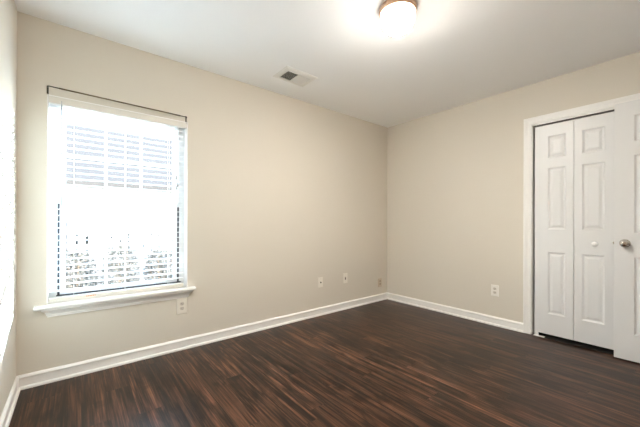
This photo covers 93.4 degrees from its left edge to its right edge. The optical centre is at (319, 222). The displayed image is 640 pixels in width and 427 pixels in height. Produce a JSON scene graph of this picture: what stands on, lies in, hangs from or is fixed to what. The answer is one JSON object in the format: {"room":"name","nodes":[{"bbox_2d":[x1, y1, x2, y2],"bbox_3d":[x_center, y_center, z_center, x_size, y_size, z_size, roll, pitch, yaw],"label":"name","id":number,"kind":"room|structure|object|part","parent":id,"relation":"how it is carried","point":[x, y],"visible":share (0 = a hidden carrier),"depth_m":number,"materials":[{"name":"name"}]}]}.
{"room":"empty bedroom","nodes":[
{"label":"empty bedroom","id":0,"kind":"room"},
{"bbox_2d":[0,0,16,416],"bbox_3d":[-0.605,-0.137,0.169,0.140,2.440,4.450,0,0,-39],"label":"wall","id":1,"kind":"structure","parent":0,"point":[8,11],"depth_m":1.70,"materials":[{"name":"paint"}]},
{"bbox_2d":[0,376,20,426],"bbox_3d":[-0.961,1.036,0.732,0.022,0.092,3.130,0,0,-39],"label":"baseboard","id":2,"kind":"structure","parent":1,"relation":"attached to","point":[9,407],"depth_m":1.70,"materials":[{"name":"white paint"}]},
{"bbox_2d":[16,11,386,375],"bbox_3d":[-0.303,-0.136,3.369,4.641,2.440,0.140,0,0,-39],"label":"wall","id":3,"kind":"structure","parent":0,"point":[285,193],"depth_m":2.79,"materials":[{"name":"paint"}]},
{"bbox_2d":[33,94,195,317],"bbox_3d":[-1.520,-0.112,2.346,1.018,1.505,0.195,0,0,-39],"label":"window","id":4,"kind":"structure","parent":3,"relation":"in","point":[180,216],"depth_m":2.29,"materials":[{"name":"white paint"}]},
{"bbox_3d":[-1.503,0.566,2.324,1.018,0.028,0.137,0,0,-39],"label":"sill","id":5,"kind":"part","parent":4,"relation":"part of","materials":[{"name":"white paint"}]},
{"bbox_2d":[48,96,186,302],"bbox_3d":[-1.507,-0.154,2.336,0.887,1.408,0.075,0,0,-39],"label":"window blind","id":6,"kind":"object","parent":4,"relation":"attached to","point":[53,100],"visible":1,"depth_m":2.29,"materials":[{"name":"white plastic"}]},
{"bbox_3d":[-1.753,-0.149,2.148,0.003,1.353,0.056,0,0,-39],"label":"ladder cord","id":7,"kind":"part","parent":6,"relation":"part of","materials":[{"name":"white fabric"}]},
{"bbox_3d":[-1.522,0.535,2.336,0.863,0.029,0.050,0,0,-39],"label":"rail","id":8,"kind":"part","parent":6,"relation":"part of","materials":[{"name":"white plastic"}]},
{"bbox_3d":[-1.513,-0.148,2.343,0.003,1.353,0.056,0,0,-39],"label":"ladder cord","id":9,"kind":"part","parent":6,"relation":"part of","materials":[{"name":"white fabric"}]},
{"bbox_3d":[-1.275,-0.147,2.536,0.003,1.353,0.056,0,0,-39],"label":"ladder cord","id":10,"kind":"part","parent":6,"relation":"part of","materials":[{"name":"white fabric"}]},
{"bbox_3d":[-1.567,-0.482,2.411,0.774,0.674,0.022,0,0,-39],"label":"sash","id":11,"kind":"part","parent":4,"relation":"part of","materials":[{"name":"white plastic"}]},
{"bbox_3d":[-1.552,0.171,2.391,0.774,0.698,0.022,0,0,-39],"label":"sash","id":12,"kind":"part","parent":4,"relation":"part of","materials":[{"name":"white plastic"}]},
{"bbox_2d":[47,85,186,121],"bbox_3d":[-1.482,-0.890,2.296,0.892,0.053,0.037,0,0,-39],"label":"curtain rod","id":13,"kind":"object","parent":3,"relation":"attached to","point":[48,86],"visible":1,"depth_m":2.23,"materials":[{"name":"brown metal"}]},
{"bbox_3d":[-1.471,-0.903,2.288,0.770,0.022,0.010,0,0,-39],"label":"rod","id":14,"kind":"part","parent":13,"relation":"part of","materials":[{"name":"brown metal"}]},
{"bbox_2d":[176,297,186,314],"bbox_3d":[-1.176,0.711,2.567,0.088,0.132,0.008,0,0,-39],"label":"electrical outlet","id":15,"kind":"object","parent":3,"relation":"attached to","point":[181,304],"visible":1,"depth_m":2.56,"materials":[{"name":"beige plastic"}]},
{"bbox_2d":[18,292,386,389],"bbox_3d":[-0.492,1.037,3.114,3.751,0.092,0.022,0,0,-39],"label":"baseboard","id":16,"kind":"structure","parent":3,"relation":"attached to","point":[33,379],"depth_m":2.50,"materials":[{"name":"white paint"}]},
{"bbox_2d":[318,277,322,287],"bbox_3d":[0.009,0.700,3.523,0.072,0.118,0.018,0,0,-39],"label":"cable jack","id":17,"kind":"object","parent":3,"relation":"attached to","point":[320,279],"visible":1,"depth_m":3.52,"materials":[{"name":"beige plastic"}]},
{"bbox_2d":[343,273,346,283],"bbox_3d":[0.318,0.699,3.779,0.076,0.125,0.008,0,0,-39],"label":"cable jack","id":18,"kind":"object","parent":3,"relation":"attached to","point":[344,274],"visible":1,"depth_m":3.77,"materials":[{"name":"beige plastic"}]},
{"bbox_2d":[378,278,381,286],"bbox_3d":[0.836,0.837,4.200,0.074,0.118,0.008,0,0,-39],"label":"electrical outlet","id":19,"kind":"object","parent":3,"relation":"attached to","point":[379,279],"visible":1,"depth_m":4.19,"materials":[{"name":"beige plastic"}]},
{"bbox_2d":[9,299,639,426],"bbox_3d":[1.095,1.137,1.641,4.641,0.102,4.590,0,0,-39],"label":"floor","id":20,"kind":"structure","parent":0,"point":[384,363],"depth_m":2.04,"materials":[{"name":"brown wood"}]},
{"bbox_2d":[14,0,639,127],"bbox_3d":[1.102,-1.403,1.641,4.641,0.100,4.590,0,0,-39],"label":"ceiling","id":21,"kind":"structure","parent":0,"point":[454,53],"depth_m":2.25,"materials":[{"name":"paint"}]},
{"bbox_2d":[273,66,316,86],"bbox_3d":[-0.230,-1.350,2.811,0.345,0.012,0.245,0,0,-39],"label":"ceiling vent","id":22,"kind":"object","parent":21,"relation":"in","point":[289,74],"visible":1,"depth_m":2.79,"materials":[{"name":"white metal"}]},
{"bbox_2d":[379,0,416,35],"bbox_3d":[0.490,-1.278,1.903,0.232,0.153,0.232,0,0,-39],"label":"ceiling light","id":23,"kind":"object","parent":21,"relation":"attached to","point":[397,17],"visible":1,"depth_m":1.84,"materials":[{"name":"glass"}]},
{"bbox_2d":[387,52,639,322],"bbox_3d":[1.991,-0.130,3.125,0.115,2.440,3.130,0,0,-39],"label":"wall","id":24,"kind":"structure","parent":0,"point":[455,175],"depth_m":3.39,"materials":[{"name":"paint"}]},
{"bbox_2d":[387,292,522,332],"bbox_3d":[1.481,1.042,3.641,0.022,0.092,1.690,0,0,-39],"label":"baseboard","id":25,"kind":"structure","parent":24,"relation":"attached to","point":[479,317],"depth_m":3.46,"materials":[{"name":"white paint"}]},
{"bbox_2d":[491,284,498,296],"bbox_3d":[1.853,0.721,3.194,0.008,0.118,0.074,0,0,-39],"label":"electrical outlet","id":26,"kind":"object","parent":24,"relation":"attached to","point":[494,288],"visible":1,"depth_m":3.19,"materials":[{"name":"white plastic"}]},
{"bbox_2d":[533,111,613,349],"bbox_3d":[2.274,0.083,2.704,0.075,2.014,0.596,0,0,-39],"label":"door","id":27,"kind":"structure","parent":24,"relation":"in","point":[574,159],"depth_m":2.69,"materials":[{"name":"white paint"}]},
{"bbox_2d":[534,109,613,126],"bbox_3d":[2.475,-0.935,2.485,0.033,0.008,1.192,0,0,-39],"label":"trim","id":28,"kind":"structure","parent":24,"relation":"attached to","point":[613,109],"depth_m":2.70,"materials":[{"name":"grey metal"}]},
{"bbox_2d":[523,93,639,333],"bbox_3d":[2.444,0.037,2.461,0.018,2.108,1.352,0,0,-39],"label":"trim","id":29,"kind":"structure","parent":24,"relation":"attached to","point":[527,169],"depth_m":2.94,"materials":[{"name":"white paint"}]},
{"bbox_3d":[1.804,-0.131,0.884,4.501,2.440,0.115,0,0,-39],"label":"wall","id":30,"kind":"structure","parent":0,"visible":0},
{"bbox_2d":[613,99,639,362],"bbox_3d":[2.596,0.066,2.121,0.100,2.030,0.779,0,0,-39],"label":"door","id":31,"kind":"structure","parent":30,"relation":"in","point":[626,242],"depth_m":2.37,"materials":[{"name":"white paint"}]},
{"bbox_3d":[2.378,0.165,2.355,0.058,0.053,0.053,0,0,-39],"label":"knob","id":32,"kind":"part","parent":31,"relation":"part of","materials":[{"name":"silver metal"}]},
{"label":"outside","id":33,"kind":"structure","parent":0,"visible":0},
{"bbox_3d":[-10.876,1.356,14.122,34.000,0.100,29.840,0,0,-39],"label":"ground","id":34,"kind":"structure","parent":33,"visible":0},
{"bbox_2d":[65,249,98,288],"bbox_3d":[-3.426,0.849,4.222,0.558,0.959,0.533,0,0,3],"label":"shrub","id":35,"kind":"object","parent":34,"relation":"on","point":[74,261],"visible":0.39,"depth_m":4.20,"materials":[{"name":"grey plant"}]},
{"bbox_2d":[65,122,172,267],"bbox_3d":[-10.686,-0.993,7.826,13.150,4.600,6.650,0,0,-39],"label":"house","id":36,"kind":"structure","parent":34,"relation":"on","point":[135,211],"depth_m":8.58,"materials":[{"name":"white"}]},
{"bbox_2d":[65,213,172,288],"bbox_3d":[-3.123,0.591,5.198,5.990,1.470,0.152,0,0,-39],"label":"picket fence","id":37,"kind":"object","parent":34,"relation":"on","point":[134,232],"visible":0.16,"depth_m":4.92,"materials":[{"name":"white wood"}]},
{"bbox_3d":[-3.880,0.589,4.624,0.090,1.470,0.090,0,0,-39],"label":"post","id":38,"kind":"part","parent":37,"relation":"part of","materials":[{"name":"white wood"}]},
{"bbox_3d":[-3.115,0.134,5.159,5.950,0.085,0.038,0,0,-39],"label":"rail","id":39,"kind":"part","parent":37,"relation":"part of","materials":[{"name":"white wood"}]},
{"bbox_2d":[99,245,139,284],"bbox_3d":[-2.963,0.825,4.512,0.551,1.008,0.549,0,0,-39],"label":"shrub","id":40,"kind":"object","parent":34,"relation":"on","point":[130,252],"visible":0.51,"depth_m":4.48,"materials":[{"name":"grey plant"}]},
{"bbox_2d":[75,225,172,285],"bbox_3d":[-3.669,0.693,5.703,6.146,1.336,0.889,0,0,-39],"label":"hedge","id":41,"kind":"object","parent":34,"relation":"on","point":[76,235],"visible":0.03,"depth_m":5.41,"materials":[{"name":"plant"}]},
{"bbox_2d":[143,249,172,280],"bbox_3d":[-2.594,0.872,4.898,0.544,0.916,0.538,0,0,-39],"label":"shrub","id":42,"kind":"object","parent":34,"relation":"on","point":[159,261],"visible":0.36,"depth_m":4.84,"materials":[{"name":"grey plant"}]}
]}

